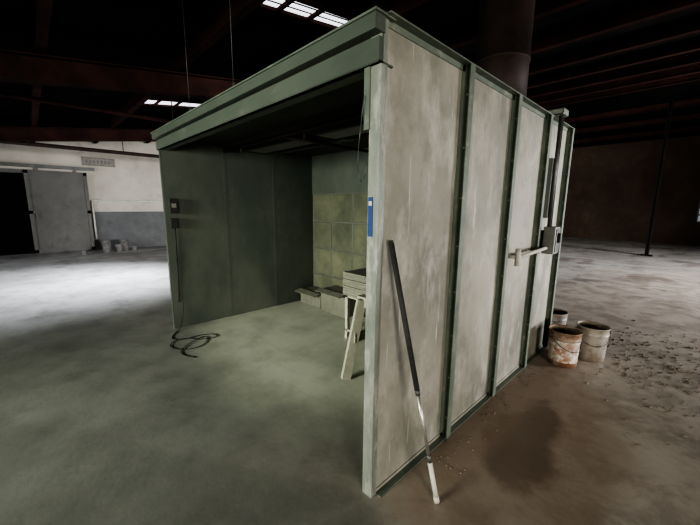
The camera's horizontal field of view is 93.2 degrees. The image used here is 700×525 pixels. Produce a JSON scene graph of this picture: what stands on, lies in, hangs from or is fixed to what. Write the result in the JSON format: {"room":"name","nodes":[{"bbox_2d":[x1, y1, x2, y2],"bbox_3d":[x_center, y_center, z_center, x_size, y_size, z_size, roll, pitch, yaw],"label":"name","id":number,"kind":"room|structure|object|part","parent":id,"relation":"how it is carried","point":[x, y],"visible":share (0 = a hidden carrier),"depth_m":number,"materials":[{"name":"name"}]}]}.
{"room":"workshop","nodes":[
{"label":"workshop","id":0,"kind":"room"},
{"bbox_2d":[0,172,34,255],"bbox_3d":[-10.861,-1.577,10.235,2.250,2.800,1.350,-9,13,-43],"label":"doorway","id":1,"kind":"structure","parent":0,"point":[16,236],"depth_m":10.86,"materials":[{"name":"black"}]},
{"bbox_2d":[0,141,165,253],"bbox_3d":[-4.248,-3.840,15.141,27.000,5.526,0.250,-9,13,-43],"label":"wall","id":2,"kind":"structure","parent":0,"point":[136,178],"depth_m":11.51,"materials":[{"name":"grey paint"}]},
{"bbox_2d":[0,168,22,172],"bbox_3d":[-10.251,-1.423,9.528,1.570,2.550,0.040,-9,13,-43],"label":"trim","id":3,"kind":"structure","parent":2,"relation":"attached to","point":[1,169],"depth_m":9.64,"materials":[{"name":"grey metal"}]},
{"bbox_2d":[0,162,94,252],"bbox_3d":[-9.677,-1.600,9.969,3.400,2.680,0.158,-9,13,-43],"label":"door","id":4,"kind":"structure","parent":2,"relation":"in","point":[58,201],"depth_m":10.42,"materials":[{"name":"metal"}]},
{"bbox_2d":[82,157,114,166],"bbox_3d":[-8.357,-3.340,11.015,0.880,0.260,0.050,-9,13,-43],"label":"wall sign","id":5,"kind":"object","parent":2,"relation":"attached to","point":[90,161],"visible":1,"depth_m":10.99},
{"bbox_2d":[91,199,162,238],"bbox_3d":[-5.476,-1.932,14.053,8.680,1.310,0.090,-9,13,-43],"label":"conduit pipe","id":6,"kind":"object","parent":2,"relation":"attached to","point":[96,200],"visible":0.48,"depth_m":11.18,"materials":[{"name":"white metal"}]},
{"bbox_2d":[0,237,699,524],"bbox_3d":[3.422,0.401,7.725,27.600,0.150,22.600,-9,13,-43],"label":"floor","id":7,"kind":"structure","parent":0,"point":[103,421],"depth_m":2.57,"materials":[{"name":"concrete"}]},
{"bbox_2d":[101,240,111,251],"bbox_3d":[-8.139,-0.561,11.067,0.262,0.370,0.252,-9,13,-43],"label":"paint can","id":8,"kind":"object","parent":7,"relation":"on","point":[105,243],"visible":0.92,"depth_m":10.98,"materials":[{"name":"metal"}]},
{"bbox_2d":[103,246,109,252],"bbox_3d":[-7.968,-0.423,10.836,0.197,0.180,0.189,-9,13,-43],"label":"paint can","id":9,"kind":"object","parent":7,"relation":"on","point":[105,249],"visible":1,"depth_m":10.77,"materials":[{"name":"metal"}]},
{"bbox_2d":[115,244,122,250],"bbox_3d":[-7.785,-0.499,11.142,0.218,0.230,0.210,-9,13,-43],"label":"paint can","id":10,"kind":"object","parent":7,"relation":"on","point":[118,247],"visible":1,"depth_m":11.07,"materials":[{"name":"metal"}]},
{"bbox_2d":[120,239,128,249],"bbox_3d":[-7.813,-0.613,11.446,0.262,0.350,0.252,-9,13,-43],"label":"paint can","id":11,"kind":"object","parent":7,"relation":"on","point":[124,242],"visible":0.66,"depth_m":11.37,"materials":[{"name":"metal"}]},
{"bbox_2d":[170,302,216,357],"bbox_3d":[-1.867,0.754,3.916,0.523,0.339,1.007,-9,13,-43],"label":"extension cord","id":12,"kind":"object","parent":7,"relation":"on","point":[183,302],"visible":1,"depth_m":3.94,"materials":[{"name":"black plastic"}]},
{"bbox_2d":[295,285,355,317],"bbox_3d":[-0.390,0.544,5.182,0.429,0.355,1.130,-9,13,-43],"label":"cardboard boxes","id":13,"kind":"object","parent":7,"relation":"on","point":[331,299],"visible":0.82,"depth_m":4.99},
{"bbox_2d":[341,294,365,379],"bbox_3d":[0.376,0.736,2.859,0.470,0.776,0.868,-9,13,-43],"label":"sawhorse","id":14,"kind":"object","parent":7,"relation":"on","point":[356,334],"visible":0.23,"depth_m":3.02,"materials":[{"name":"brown wood"}]},
{"bbox_2d":[343,268,365,338],"bbox_3d":[0.281,0.522,3.988,0.543,0.820,0.543,-9,13,-43],"label":"stand","id":15,"kind":"object","parent":7,"relation":"on","point":[354,283],"visible":0.22,"depth_m":3.89,"materials":[{"name":"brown wood"}]},
{"bbox_2d":[150,0,574,497],"bbox_3d":[0.060,-1.038,3.705,3.120,3.986,3.700,-9,13,-43],"label":"booth","id":16,"kind":"object","parent":7,"relation":"on","point":[303,172],"visible":0.97,"depth_m":2.56,"materials":[{"name":"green metal"}]},
{"bbox_3d":[-2.246,-0.255,4.129,0.072,2.250,0.050,-9,13,-43],"label":"post","id":17,"kind":"part","parent":16,"relation":"part of","materials":[{"name":"green metal"}]},
{"bbox_2d":[168,198,179,301],"bbox_3d":[-2.162,-0.134,4.141,0.100,1.311,0.080,-9,13,-43],"label":"switch","id":18,"kind":"object","parent":16,"relation":"attached to","point":[173,203],"depth_m":4.14,"materials":[{"name":"black plastic"}]},
{"bbox_3d":[-1.169,-0.497,5.127,3.020,2.410,0.040,-9,13,-43],"label":"panel","id":19,"kind":"part","parent":16,"relation":"part of","materials":[{"name":"green metal"}]},
{"bbox_3d":[0.114,0.112,1.682,0.070,2.410,0.097,-9,13,-43],"label":"post","id":20,"kind":"part","parent":16,"relation":"part of","materials":[{"name":"metal"}]},
{"bbox_3d":[1.210,-0.050,2.686,3.012,2.410,0.025,-9,13,-43],"label":"panel","id":21,"kind":"part","parent":16,"relation":"part of","materials":[{"name":"beige metal"}]},
{"bbox_2d":[539,226,561,253],"bbox_3d":[1.931,-0.219,3.207,0.150,0.260,0.190,-9,13,-43],"label":"switch","id":22,"kind":"object","parent":16,"relation":"attached to","point":[550,238],"depth_m":3.14,"materials":[{"name":"grey metal"}]},
{"bbox_2d":[388,240,439,503],"bbox_3d":[0.340,0.602,1.721,0.323,1.433,0.031,2,10,11],"label":"pole","id":23,"kind":"object","parent":7,"relation":"on","point":[391,243],"visible":1,"depth_m":1.70,"materials":[{"name":"black plastic"}]},
{"bbox_2d":[436,364,551,473],"bbox_3d":[1.291,1.169,2.697,1.882,0.010,0.279,-9,13,-43],"label":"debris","id":24,"kind":"object","parent":7,"relation":"on","point":[532,364],"visible":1,"depth_m":2.51,"materials":[{"name":"brown stone"}]},
{"bbox_2d":[552,308,567,324],"bbox_3d":[2.475,0.767,4.043,0.307,0.364,0.310,-3,10,-19],"label":"pail","id":25,"kind":"object","parent":7,"relation":"on","point":[559,315],"visible":0.38,"depth_m":3.90,"materials":[{"name":"white plastic"}]},
{"bbox_2d":[547,324,582,367],"bbox_3d":[2.218,0.869,3.433,0.308,0.364,0.309,-9,13,-43],"label":"pail","id":26,"kind":"object","parent":7,"relation":"on","point":[564,341],"visible":1,"depth_m":3.35,"materials":[{"name":"metal"}]},
{"bbox_2d":[575,320,611,362],"bbox_3d":[2.599,0.850,3.566,0.310,0.364,0.309,-9,13,-43],"label":"pail","id":27,"kind":"object","parent":7,"relation":"on","point":[595,336],"visible":0.85,"depth_m":3.47,"materials":[{"name":"white plastic"}]},
{"bbox_2d":[558,320,699,490],"bbox_3d":[3.182,1.107,3.155,4.366,0.018,1.723,-9,13,-43],"label":"rubble","id":28,"kind":"object","parent":7,"relation":"on","point":[676,358],"visible":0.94,"depth_m":3.33,"materials":[{"name":"stone"}]},
{"bbox_2d":[640,99,673,256],"bbox_3d":[10.246,-2.717,10.989,0.360,5.026,0.300,-9,13,-43],"label":"steel column","id":29,"kind":"structure","parent":7,"relation":"on","point":[671,101],"depth_m":10.91,"materials":[{"name":"black metal"}]},
{"bbox_2d":[0,0,699,147],"bbox_3d":[3.466,-3.771,7.004,27.600,2.974,22.600,-9,13,-43],"label":"ceiling","id":30,"kind":"structure","parent":0,"point":[140,33],"depth_m":4.71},
{"bbox_2d":[0,126,156,140],"bbox_3d":[-2.005,-4.393,12.683,27.000,3.114,0.180,-9,13,-43],"label":"roof beam","id":31,"kind":"structure","parent":30,"relation":"attached to","point":[7,133],"depth_m":8.15,"materials":[{"name":"black metal"}]},
{"bbox_2d":[0,141,158,157],"bbox_3d":[-6.849,-3.733,9.491,8.500,1.184,0.100,-9,13,-43],"label":"pipe","id":32,"kind":"object","parent":30,"relation":"hanging from","point":[25,143],"visible":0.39,"depth_m":9.02,"materials":[{"name":"brown metal"}]},
{"bbox_2d":[0,91,172,122],"bbox_3d":[-3.415,-3.207,6.315,8.000,1.069,0.070,-9,13,-43],"label":"pipe","id":33,"kind":"object","parent":30,"relation":"hanging from","point":[4,94],"visible":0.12,"depth_m":5.44,"materials":[{"name":"red metal"}]},
{"bbox_2d":[0,49,242,98],"bbox_3d":[1.663,-3.704,8.920,27.000,3.114,0.180,-9,13,-43],"label":"roof beam","id":34,"kind":"structure","parent":30,"relation":"attached to","point":[15,66],"depth_m":4.34,"materials":[{"name":"black metal"}]},
{"bbox_2d":[143,97,203,108],"bbox_3d":[-3.998,-3.558,7.393,1.470,0.236,0.570,-9,13,-43],"label":"skylight","id":35,"kind":"object","parent":30,"relation":"attached to","point":[162,102],"visible":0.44,"depth_m":7.39,"materials":[{"name":"white glass"}]},
{"bbox_2d":[258,0,356,29],"bbox_3d":[-0.510,-2.904,3.815,1.470,0.236,0.390,-9,13,-43],"label":"skylight","id":36,"kind":"object","parent":30,"relation":"attached to","point":[283,9],"visible":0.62,"depth_m":3.85,"materials":[{"name":"white glass"}]},
{"bbox_2d":[29,0,699,143],"bbox_3d":[2.995,-3.460,6.601,25.600,2.813,22.000,-9,13,-43],"label":"roof","id":37,"kind":"structure","parent":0,"point":[662,73],"depth_m":6.08,"materials":[{"name":"metal"}]},
{"bbox_2d":[562,135,699,245],"bbox_3d":[13.282,-3.514,16.618,0.250,4.742,22.000,-9,13,-43],"label":"wall","id":38,"kind":"structure","parent":0,"point":[610,193],"depth_m":15.98,"materials":[{"name":"brown paint"}]},
{"bbox_2d":[695,200,699,222],"bbox_3d":[15.884,-2.159,14.051,0.080,1.000,1.600,-9,13,-43],"label":"window","id":39,"kind":"structure","parent":38,"relation":"in","point":[697,220],"depth_m":14.59,"materials":[{"name":"white glass"}]}
]}

